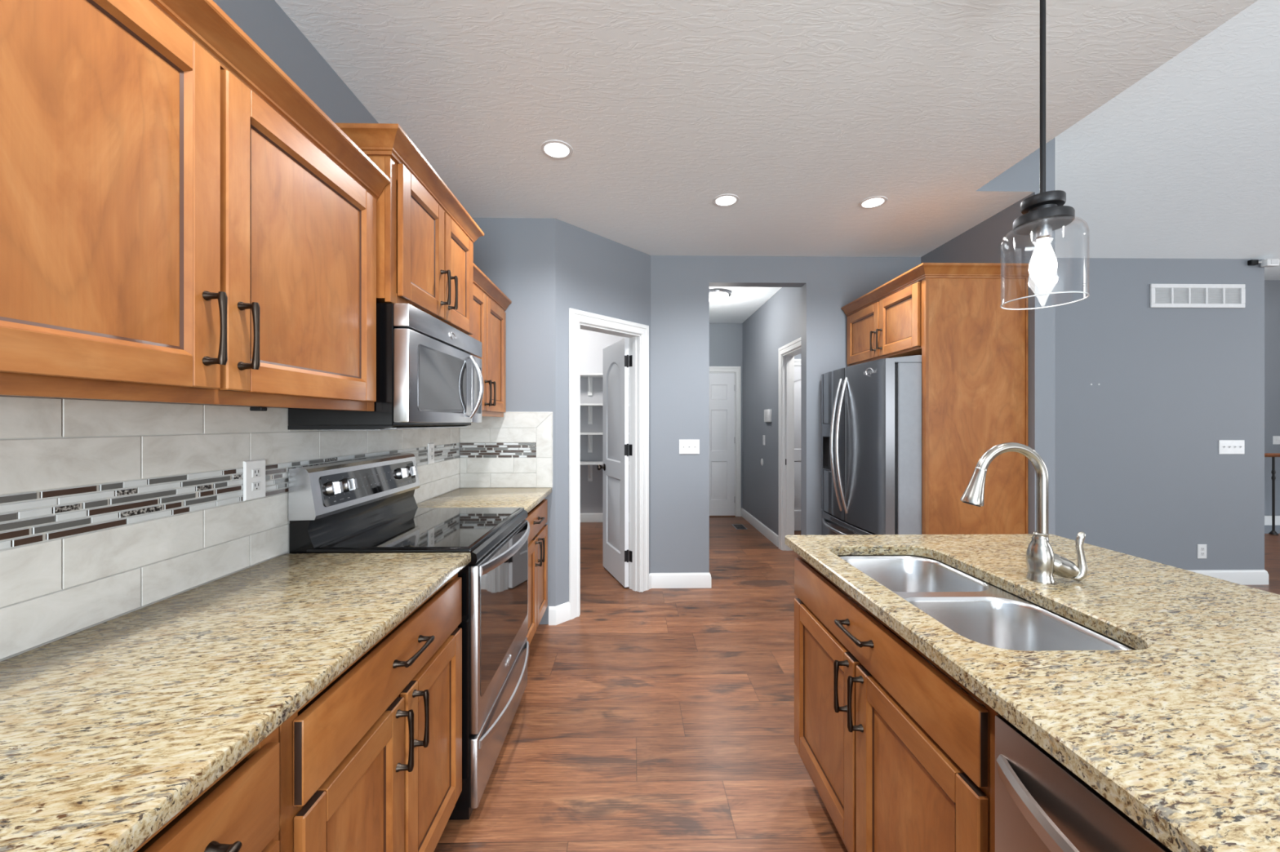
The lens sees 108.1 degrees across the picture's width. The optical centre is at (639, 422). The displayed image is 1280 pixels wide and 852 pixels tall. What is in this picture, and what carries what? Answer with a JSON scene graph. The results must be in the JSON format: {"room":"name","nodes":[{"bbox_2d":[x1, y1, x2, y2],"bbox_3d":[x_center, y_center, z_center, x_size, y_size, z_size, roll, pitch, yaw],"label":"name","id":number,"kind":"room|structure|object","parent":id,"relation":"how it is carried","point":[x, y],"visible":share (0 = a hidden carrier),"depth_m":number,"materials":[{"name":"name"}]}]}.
{"room":"kitchen","nodes":[
{"label":"kitchen","id":0,"kind":"room"},
{"bbox_2d":[14,0,378,408],"bbox_3d":[-1.234,-0.010,1.155,0.120,2.710,10.550,0,0,-1],"label":"wall","id":1,"kind":"structure","parent":0,"point":[264,22],"depth_m":1.59,"materials":[{"name":"grey paint"}]},
{"bbox_2d":[0,0,390,411],"bbox_3d":[-0.991,-0.418,0.960,0.358,0.781,1.153,0,0,-1],"label":"upper cabinet","id":2,"kind":"object","parent":1,"relation":"attached to","point":[181,222],"visible":1,"depth_m":0.85,"materials":[{"name":"brown wood"}]},
{"bbox_2d":[0,395,459,662],"bbox_3d":[-1.170,0.198,1.233,0.009,0.494,3.704,0,0,-1],"label":"tile backsplash","id":3,"kind":"structure","parent":1,"relation":"attached to","point":[109,510],"depth_m":1.07,"materials":[{"name":"tile"}]},
{"bbox_2d":[243,459,265,501],"bbox_3d":[-1.164,0.172,1.404,0.009,0.117,0.078,0,0,-1],"label":"wall outlet","id":4,"kind":"object","parent":3,"relation":"attached to","point":[254,471],"visible":1,"depth_m":1.40,"materials":[{"name":"white plastic"}]},
{"bbox_2d":[251,481,260,491],"bbox_3d":[-1.161,0.192,1.404,0.003,0.027,0.033,0,0,-1],"label":"receptacle","id":5,"kind":"object","parent":4,"relation":"attached to","point":[255,486],"depth_m":1.40,"materials":[{"name":"white plastic"}]},
{"bbox_2d":[251,468,260,478],"bbox_3d":[-1.161,0.152,1.404,0.003,0.027,0.033,0,0,-1],"label":"receptacle","id":6,"kind":"object","parent":4,"relation":"attached to","point":[255,473],"depth_m":1.40,"materials":[{"name":"white plastic"}]},
{"bbox_2d":[427,443,434,464],"bbox_3d":[-1.184,0.175,2.633,0.009,0.117,0.074,0,0,-1],"label":"wall outlet","id":7,"kind":"object","parent":3,"relation":"attached to","point":[430,446],"visible":1,"depth_m":2.62,"materials":[{"name":"white plastic"}]},
{"bbox_2d":[335,123,484,336],"bbox_3d":[-0.981,-0.682,1.920,0.409,0.559,0.864,0,0,-1],"label":"upper cabinet","id":8,"kind":"object","parent":1,"relation":"attached to","point":[425,237],"visible":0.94,"depth_m":1.71,"materials":[{"name":"brown wood"}]},
{"bbox_2d":[288,302,484,431],"bbox_3d":[-0.944,-0.186,1.921,0.465,0.427,0.756,0,0,-1],"label":"microwave","id":9,"kind":"object","parent":8,"relation":"attached to","point":[429,376],"visible":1,"depth_m":1.61,"materials":[{"name":"silver metal"}]},
{"bbox_2d":[470,263,511,417],"bbox_3d":[-1.020,-0.423,2.693,0.358,0.771,0.781,0,0,-1],"label":"upper cabinet","id":10,"kind":"object","parent":1,"relation":"attached to","point":[491,304],"visible":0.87,"depth_m":2.72,"materials":[{"name":"brown wood"}]},
{"bbox_2d":[472,217,555,624],"bbox_3d":[-0.886,-0.010,3.148,0.642,2.710,0.115,0,0,-1],"label":"wall","id":11,"kind":"structure","parent":0,"point":[517,255],"depth_m":3.09,"materials":[{"name":"grey paint"}]},
{"bbox_2d":[459,412,552,489],"bbox_3d":[-0.888,0.186,3.085,0.614,0.518,0.011,0,0,-1],"label":"tile backsplash","id":12,"kind":"structure","parent":11,"relation":"attached to","point":[514,450],"depth_m":3.08,"materials":[{"name":"tile"}]},
{"bbox_2d":[555,218,650,606],"bbox_3d":[-0.280,-0.010,3.479,0.115,2.710,0.947,0,0,44],"label":"wall","id":13,"kind":"structure","parent":0,"point":[595,273],"depth_m":3.20,"materials":[{"name":"grey paint"}]},
{"bbox_2d":[548,601,570,625],"bbox_3d":[-0.538,1.285,3.119,0.157,0.120,0.040,0,0,-34],"label":"baseboard","id":14,"kind":"structure","parent":13,"relation":"attached to","point":[560,614],"depth_m":3.10,"materials":[{"name":"white paint"}]},
{"bbox_2d":[568,307,648,619],"bbox_3d":[-0.247,0.280,3.499,0.134,2.130,0.798,0,0,44],"label":"trim","id":15,"kind":"structure","parent":13,"relation":"attached to","point":[637,334],"depth_m":3.69,"materials":[{"name":"white paint"}]},
{"bbox_2d":[596,337,632,587],"bbox_3d":[-0.185,0.323,4.040,0.178,2.020,0.649,0,0,-28],"label":"door","id":16,"kind":"structure","parent":13,"relation":"in","point":[615,467],"depth_m":3.95,"materials":[{"name":"white paint"}]},
{"bbox_2d":[580,328,629,513],"bbox_3d":[-0.493,-0.045,6.353,1.535,2.780,0.120,0,0,-1],"label":"wall","id":17,"kind":"structure","parent":0,"point":[593,344],"depth_m":6.29,"materials":[{"name":"paint"}]},
{"bbox_2d":[580,513,629,522],"bbox_3d":[-0.489,1.285,6.285,1.530,0.120,0.015,0,0,-1],"label":"baseboard","id":18,"kind":"structure","parent":17,"relation":"attached to","point":[584,517],"depth_m":6.28,"materials":[{"name":"white paint"}]},
{"bbox_2d":[580,373,629,395],"bbox_3d":[-0.489,-0.505,6.142,1.525,0.270,0.298,0,0,-1],"label":"shelf","id":19,"kind":"object","parent":17,"relation":"attached to","point":[589,375],"visible":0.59,"depth_m":6.19,"materials":[{"name":"white paint"}]},
{"bbox_2d":[580,461,629,481],"bbox_3d":[-0.489,0.656,6.142,1.525,0.270,0.298,0,0,-1],"label":"shelf","id":20,"kind":"object","parent":17,"relation":"attached to","point":[589,464],"visible":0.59,"depth_m":6.17,"materials":[{"name":"white paint"}]},
{"bbox_2d":[580,404,629,424],"bbox_3d":[-0.489,-0.113,6.142,1.525,0.270,0.298,0,0,-1],"label":"shelf","id":21,"kind":"object","parent":17,"relation":"attached to","point":[589,406],"visible":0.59,"depth_m":6.19,"materials":[{"name":"white paint"}]},
{"bbox_2d":[580,432,629,453],"bbox_3d":[-0.489,0.267,6.142,1.525,0.270,0.298,0,0,-1],"label":"shelf","id":22,"kind":"object","parent":17,"relation":"attached to","point":[589,434],"visible":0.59,"depth_m":6.18,"materials":[{"name":"white paint"}]},
{"bbox_2d":[709,323,742,507],"bbox_3d":[0.991,-0.045,6.727,1.205,2.780,0.120,0,0,-1],"label":"wall","id":23,"kind":"structure","parent":0,"point":[726,340],"depth_m":6.67,"materials":[{"name":"grey paint"}]},
{"bbox_2d":[709,373,735,515],"bbox_3d":[0.983,0.311,6.629,0.762,2.040,0.096,0,0,-1],"label":"door","id":24,"kind":"structure","parent":23,"relation":"in","point":[721,384],"depth_m":6.65,"materials":[{"name":"white paint"}]},
{"bbox_2d":[709,515,735,517],"bbox_3d":[0.978,1.339,6.642,0.775,0.012,0.050,0,0,-1],"label":"trim","id":25,"kind":"structure","parent":23,"relation":"attached to","point":[709,516],"depth_m":6.62,"materials":[{"name":"brown wood"}]},
{"bbox_2d":[709,366,741,516],"bbox_3d":[0.977,0.268,6.693,0.945,2.155,0.089,0,0,-1],"label":"trim","id":26,"kind":"structure","parent":23,"relation":"attached to","point":[736,371],"depth_m":6.66,"materials":[{"name":"white paint"}]},
{"bbox_2d":[709,286,781,323],"bbox_3d":[0.260,-1.485,5.430,4.500,0.100,3.050,0,0,-1],"label":"ceiling","id":27,"kind":"structure","parent":0,"point":[743,302],"depth_m":5.60,"materials":[{"name":"white paint"}]},
{"bbox_2d":[709,288,731,302],"bbox_3d":[0.845,-1.381,5.115,0.320,0.107,0.320,0,0,-1],"label":"dome light","id":28,"kind":"object","parent":27,"relation":"attached to","point":[716,295],"visible":0.84,"depth_m":5.01,"materials":[{"name":"glass"}]},
{"bbox_2d":[742,287,800,535],"bbox_3d":[1.556,-0.045,5.351,0.120,2.780,2.850,0,0,-1],"label":"wall","id":29,"kind":"structure","parent":0,"point":[776,323],"depth_m":5.57,"materials":[{"name":"grey paint"}]},
{"bbox_2d":[741,507,778,546],"bbox_3d":[1.478,1.285,5.850,0.020,0.120,1.650,0,0,-1],"label":"baseboard","id":30,"kind":"structure","parent":29,"relation":"attached to","point":[766,531],"depth_m":5.65,"materials":[{"name":"white paint"}]},
{"bbox_2d":[764,408,771,422],"bbox_3d":[1.480,-0.083,5.375,0.031,0.145,0.220,0,0,-1],"label":"thermostat","id":31,"kind":"object","parent":29,"relation":"attached to","point":[767,413],"visible":1,"depth_m":5.33,"materials":[{"name":"white plastic"}]},
{"bbox_2d":[778,337,800,551],"bbox_3d":[1.562,0.273,4.462,0.139,2.145,1.040,0,0,-1],"label":"trim","id":32,"kind":"structure","parent":29,"relation":"attached to","point":[787,353],"depth_m":4.88,"materials":[{"name":"white paint"}]},
{"bbox_2d":[275,0,1279,259],"bbox_3d":[4.473,-2.078,-0.026,11.455,1.425,8.000,0,0,-1],"label":"ceiling","id":33,"kind":"structure","parent":0,"point":[804,112],"depth_m":2.16,"materials":[{"name":"white paint"}]},
{"bbox_2d":[540,139,573,159],"bbox_3d":[-0.415,-1.362,2.315,0.160,0.004,0.160,0,0,-1],"label":"recessed light","id":34,"kind":"object","parent":33,"relation":"in","point":[553,148],"visible":1,"depth_m":2.31,"materials":[{"name":"white plastic"}]},
{"bbox_2d":[712,193,738,206],"bbox_3d":[0.526,-1.362,2.843,0.160,0.004,0.160,0,0,-1],"label":"recessed light","id":35,"kind":"object","parent":33,"relation":"in","point":[728,199],"visible":1,"depth_m":2.84,"materials":[{"name":"white"}]},
{"bbox_2d":[858,195,887,208],"bbox_3d":[1.441,-1.362,2.869,0.160,0.004,0.160,0,0,-1],"label":"recessed light","id":36,"kind":"object","parent":33,"relation":"in","point":[877,201],"visible":1,"depth_m":2.86,"materials":[{"name":"white"}]},
{"bbox_2d":[1000,0,1089,310],"bbox_3d":[1.101,-0.847,1.268,0.184,1.034,0.184,0,0,-1],"label":"pendant light","id":37,"kind":"object","parent":33,"relation":"hanging from","point":[1044,212],"visible":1,"depth_m":1.25,"materials":[{"name":"clear glass"}]},
{"bbox_2d":[1033,224,1052,241],"bbox_3d":[1.101,-0.519,1.268,0.039,0.036,0.039,0,0,-1],"label":"socket","id":38,"kind":"object","parent":37,"relation":"attached to","point":[1042,233],"depth_m":1.26,"materials":[{"name":"metal"}]},
{"bbox_2d":[794,353,800,531],"bbox_3d":[2.071,-0.045,4.905,0.895,2.780,1.940,0,0,-1],"label":"wall","id":39,"kind":"structure","parent":0,"point":[798,356],"depth_m":5.75,"materials":[{"name":"grey paint"}]},
{"bbox_2d":[434,516,1279,851],"bbox_3d":[4.126,1.405,1.469,12.100,0.120,11.000,0,0,-1],"label":"floor","id":40,"kind":"structure","parent":0,"point":[652,720],"depth_m":2.05,"materials":[{"name":"brown wood"}]},
{"bbox_2d":[133,727,279,851],"bbox_3d":[-0.846,0.904,0.497,0.633,0.882,0.522,0,0,-1],"label":"base cabinet","id":41,"kind":"object","parent":40,"relation":"on","point":[239,811],"visible":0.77,"depth_m":0.67,"materials":[{"name":"brown wood"}]},
{"bbox_2d":[278,573,462,851],"bbox_3d":[-0.857,0.904,1.150,0.633,0.882,0.778,0,0,-1],"label":"base cabinet","id":42,"kind":"object","parent":40,"relation":"on","point":[372,762],"visible":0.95,"depth_m":1.07,"materials":[{"name":"brown wood"}]},
{"bbox_2d":[0,552,471,851],"bbox_3d":[-0.849,0.447,0.538,0.610,0.032,2.003,0,0,-1],"label":"countertop","id":43,"kind":"structure","parent":42,"relation":"on","point":[109,730],"depth_m":0.76,"materials":[{"name":"stone"}]},
{"bbox_2d":[288,453,529,820],"bbox_3d":[-0.831,0.747,1.923,0.682,1.196,0.758,0,0,-1],"label":"range","id":44,"kind":"object","parent":40,"relation":"on","point":[369,505],"visible":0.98,"depth_m":1.72,"materials":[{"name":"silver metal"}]},
{"bbox_2d":[306,507,524,553],"bbox_3d":[-0.842,0.428,1.922,0.550,0.022,0.758,0,0,-1],"label":"cooktop","id":45,"kind":"object","parent":44,"relation":"in","point":[406,530],"depth_m":1.77,"materials":[{"name":"black glass"}]},
{"bbox_2d":[524,497,547,645],"bbox_3d":[-0.882,0.904,2.695,0.633,0.882,0.781,0,0,-1],"label":"base cabinet","id":46,"kind":"object","parent":40,"relation":"on","point":[537,517],"visible":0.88,"depth_m":2.73,"materials":[{"name":"brown wood"}]},
{"bbox_2d":[417,488,551,513],"bbox_3d":[-0.884,0.447,2.692,0.612,0.032,0.775,0,0,-1],"label":"countertop","id":47,"kind":"structure","parent":46,"relation":"on","point":[528,499],"depth_m":2.65,"materials":[{"name":"stone"}]},
{"bbox_2d":[731,524,747,529],"bbox_3d":[1.283,1.342,5.987,0.145,0.006,0.290,0,0,-1],"label":"floor vent","id":48,"kind":"object","parent":40,"relation":"in","point":[738,526],"visible":1,"depth_m":5.98,"materials":[{"name":"metal"}]},
{"bbox_2d":[821,355,921,534],"bbox_3d":[1.818,0.467,3.291,0.915,1.757,0.950,0,0,-1],"label":"refrigerator","id":49,"kind":"object","parent":40,"relation":"on","point":[871,411],"visible":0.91,"depth_m":2.92,"materials":[{"name":"grey metal"}]},
{"bbox_2d":[841,262,1029,534],"bbox_3d":[1.984,0.202,3.266,0.673,2.287,1.065,0,0,-1],"label":"tall cabinet","id":50,"kind":"object","parent":40,"relation":"on","point":[974,351],"visible":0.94,"depth_m":2.79,"materials":[{"name":"brown wood"}]},
{"bbox_2d":[794,554,1117,851],"bbox_3d":[0.862,0.904,1.273,0.634,0.882,0.973,0,0,-1],"label":"base cabinet","id":51,"kind":"object","parent":40,"relation":"on","point":[898,756],"visible":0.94,"depth_m":1.13,"materials":[{"name":"brown wood"}]},
{"bbox_2d":[784,533,1279,851],"bbox_3d":[1.092,0.447,0.731,1.042,0.032,2.125,0,0,-1],"label":"countertop","id":52,"kind":"structure","parent":51,"relation":"on","point":[1180,731],"depth_m":0.79,"materials":[{"name":"stone"}]},
{"bbox_2d":[837,555,1137,707],"bbox_3d":[0.829,0.559,1.254,0.410,0.188,0.791,0,0,-1],"label":"sink","id":53,"kind":"object","parent":52,"relation":"in","point":[962,602],"visible":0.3,"depth_m":1.23,"materials":[{"name":"metal"}]},
{"bbox_2d":[960,442,1088,584],"bbox_3d":[1.043,0.242,1.266,0.328,0.378,0.063,0,0,-1],"label":"faucet","id":54,"kind":"object","parent":52,"relation":"on","point":[1042,562],"visible":1,"depth_m":1.25,"materials":[{"name":"silver metal"}]},
{"bbox_2d":[995,711,1172,851],"bbox_3d":[0.860,0.907,0.478,0.645,0.876,0.604,0,0,-1],"label":"dishwasher","id":55,"kind":"object","parent":40,"relation":"on","point":[1041,806],"visible":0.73,"depth_m":0.66,"materials":[{"name":"silver metal"}]},
{"bbox_2d":[1264,453,1279,535],"bbox_3d":[8.358,0.856,5.599,2.900,0.978,0.074,0,0,-1],"label":"stair railing","id":56,"kind":"object","parent":40,"relation":"on","point":[1273,455],"visible":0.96,"depth_m":5.58,"materials":[{"name":"brown wood"}]},
{"bbox_2d":[650,255,1264,573],"bbox_3d":[2.625,-0.355,5.134,5.117,3.400,2.620,0,0,-1],"label":"wall","id":57,"kind":"structure","parent":0,"point":[1140,469],"depth_m":3.85,"materials":[{"name":"grey paint"}]},
{"bbox_2d":[648,573,711,589],"bbox_3d":[0.321,1.285,3.826,0.524,0.120,0.134,0,0,-3],"label":"baseboard","id":58,"kind":"structure","parent":57,"relation":"attached to","point":[656,580],"depth_m":3.77,"materials":[{"name":"white paint"}]},
{"bbox_2d":[679,440,699,453],"bbox_3d":[0.402,0.196,3.779,0.166,0.118,0.017,0,0,-1],"label":"light switch","id":59,"kind":"object","parent":57,"relation":"attached to","point":[686,446],"visible":1,"depth_m":3.78,"materials":[{"name":"white plastic"}]},
{"bbox_2d":[794,359,800,367],"bbox_3d":[2.064,0.278,5.780,0.890,2.135,0.089,0,0,-1],"label":"trim","id":60,"kind":"structure","parent":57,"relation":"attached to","point":[797,362],"depth_m":5.74,"materials":[{"name":"white paint"}]},
{"bbox_2d":[794,367,800,530],"bbox_3d":[2.067,0.321,5.750,0.700,2.020,0.030,0,0,-1],"label":"door","id":61,"kind":"structure","parent":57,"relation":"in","point":[797,370],"depth_m":5.73,"materials":[{"name":"white paint"}]},
{"bbox_2d":[1150,284,1245,307],"bbox_3d":[4.627,-1.054,3.850,0.796,0.197,0.014,0,0,-1],"label":"air vent","id":62,"kind":"object","parent":57,"relation":"in","point":[1162,295],"visible":1,"depth_m":3.85,"materials":[{"name":"white plastic"}]},
{"bbox_2d":[1197,544,1206,558],"bbox_3d":[4.670,1.069,3.854,0.076,0.118,0.009,0,0,-1],"label":"wall outlet","id":63,"kind":"object","parent":57,"relation":"attached to","point":[1202,548],"visible":1,"depth_m":3.85,"materials":[{"name":"white plastic"}]},
{"bbox_2d":[1189,569,1268,585],"bbox_3d":[3.823,1.285,4.136,2.783,0.120,0.615,0,0,-1],"label":"baseboard","id":64,"kind":"structure","parent":57,"relation":"attached to","point":[1243,577],"depth_m":3.85,"materials":[{"name":"white paint"}]},
{"bbox_2d":[1218,440,1244,454],"bbox_3d":[4.901,0.202,3.853,0.207,0.115,0.017,0,0,-1],"label":"light switch","id":65,"kind":"object","parent":57,"relation":"attached to","point":[1225,446],"visible":1,"depth_m":3.85,"materials":[{"name":"white plastic"}]},
{"bbox_2d":[1247,258,1279,266],"bbox_3d":[5.146,-1.319,3.826,0.188,0.063,0.062,0,0,11],"label":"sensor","id":66,"kind":"object","parent":57,"relation":"attached to","point":[1268,262],"visible":1,"depth_m":3.81,"materials":[{"name":"plastic"}]},
{"bbox_2d":[920,137,1054,535],"bbox_3d":[2.204,-0.255,3.337,0.477,3.200,1.200,0,0,-1],"label":"wall","id":67,"kind":"structure","parent":0,"point":[981,243],"depth_m":2.75,"materials":[{"name":"grey paint"}]},
{"bbox_2d":[1264,280,1279,533],"bbox_3d":[7.542,0.395,6.586,5.100,5.100,0.120,0,0,-1],"label":"wall","id":68,"kind":"structure","parent":0,"point":[1272,287],"depth_m":6.55,"materials":[{"name":"grey paint"}]},
{"bbox_2d":[1264,515,1279,525],"bbox_3d":[7.528,1.377,6.518,4.730,0.135,0.015,0,0,-1],"label":"baseboard","id":69,"kind":"structure","parent":68,"relation":"attached to","point":[1268,519],"depth_m":6.53,"materials":[{"name":"white paint"}]},
{"bbox_2d":[1272,435,1279,444],"bbox_3d":[8.993,0.245,6.542,0.120,0.118,0.017,0,0,-1],"label":"light switch","id":70,"kind":"object","parent":68,"relation":"attached to","point":[1276,439],"visible":1,"depth_m":6.54,"materials":[{"name":"white plastic"}]},
{"bbox_2d":[1264,258,1279,279],"bbox_3d":[7.589,-2.065,5.271,5.050,0.100,2.710,0,0,-1],"label":"ceiling","id":71,"kind":"structure","parent":0,"point":[1270,273],"depth_m":6.24,"materials":[{"name":"white paint"}]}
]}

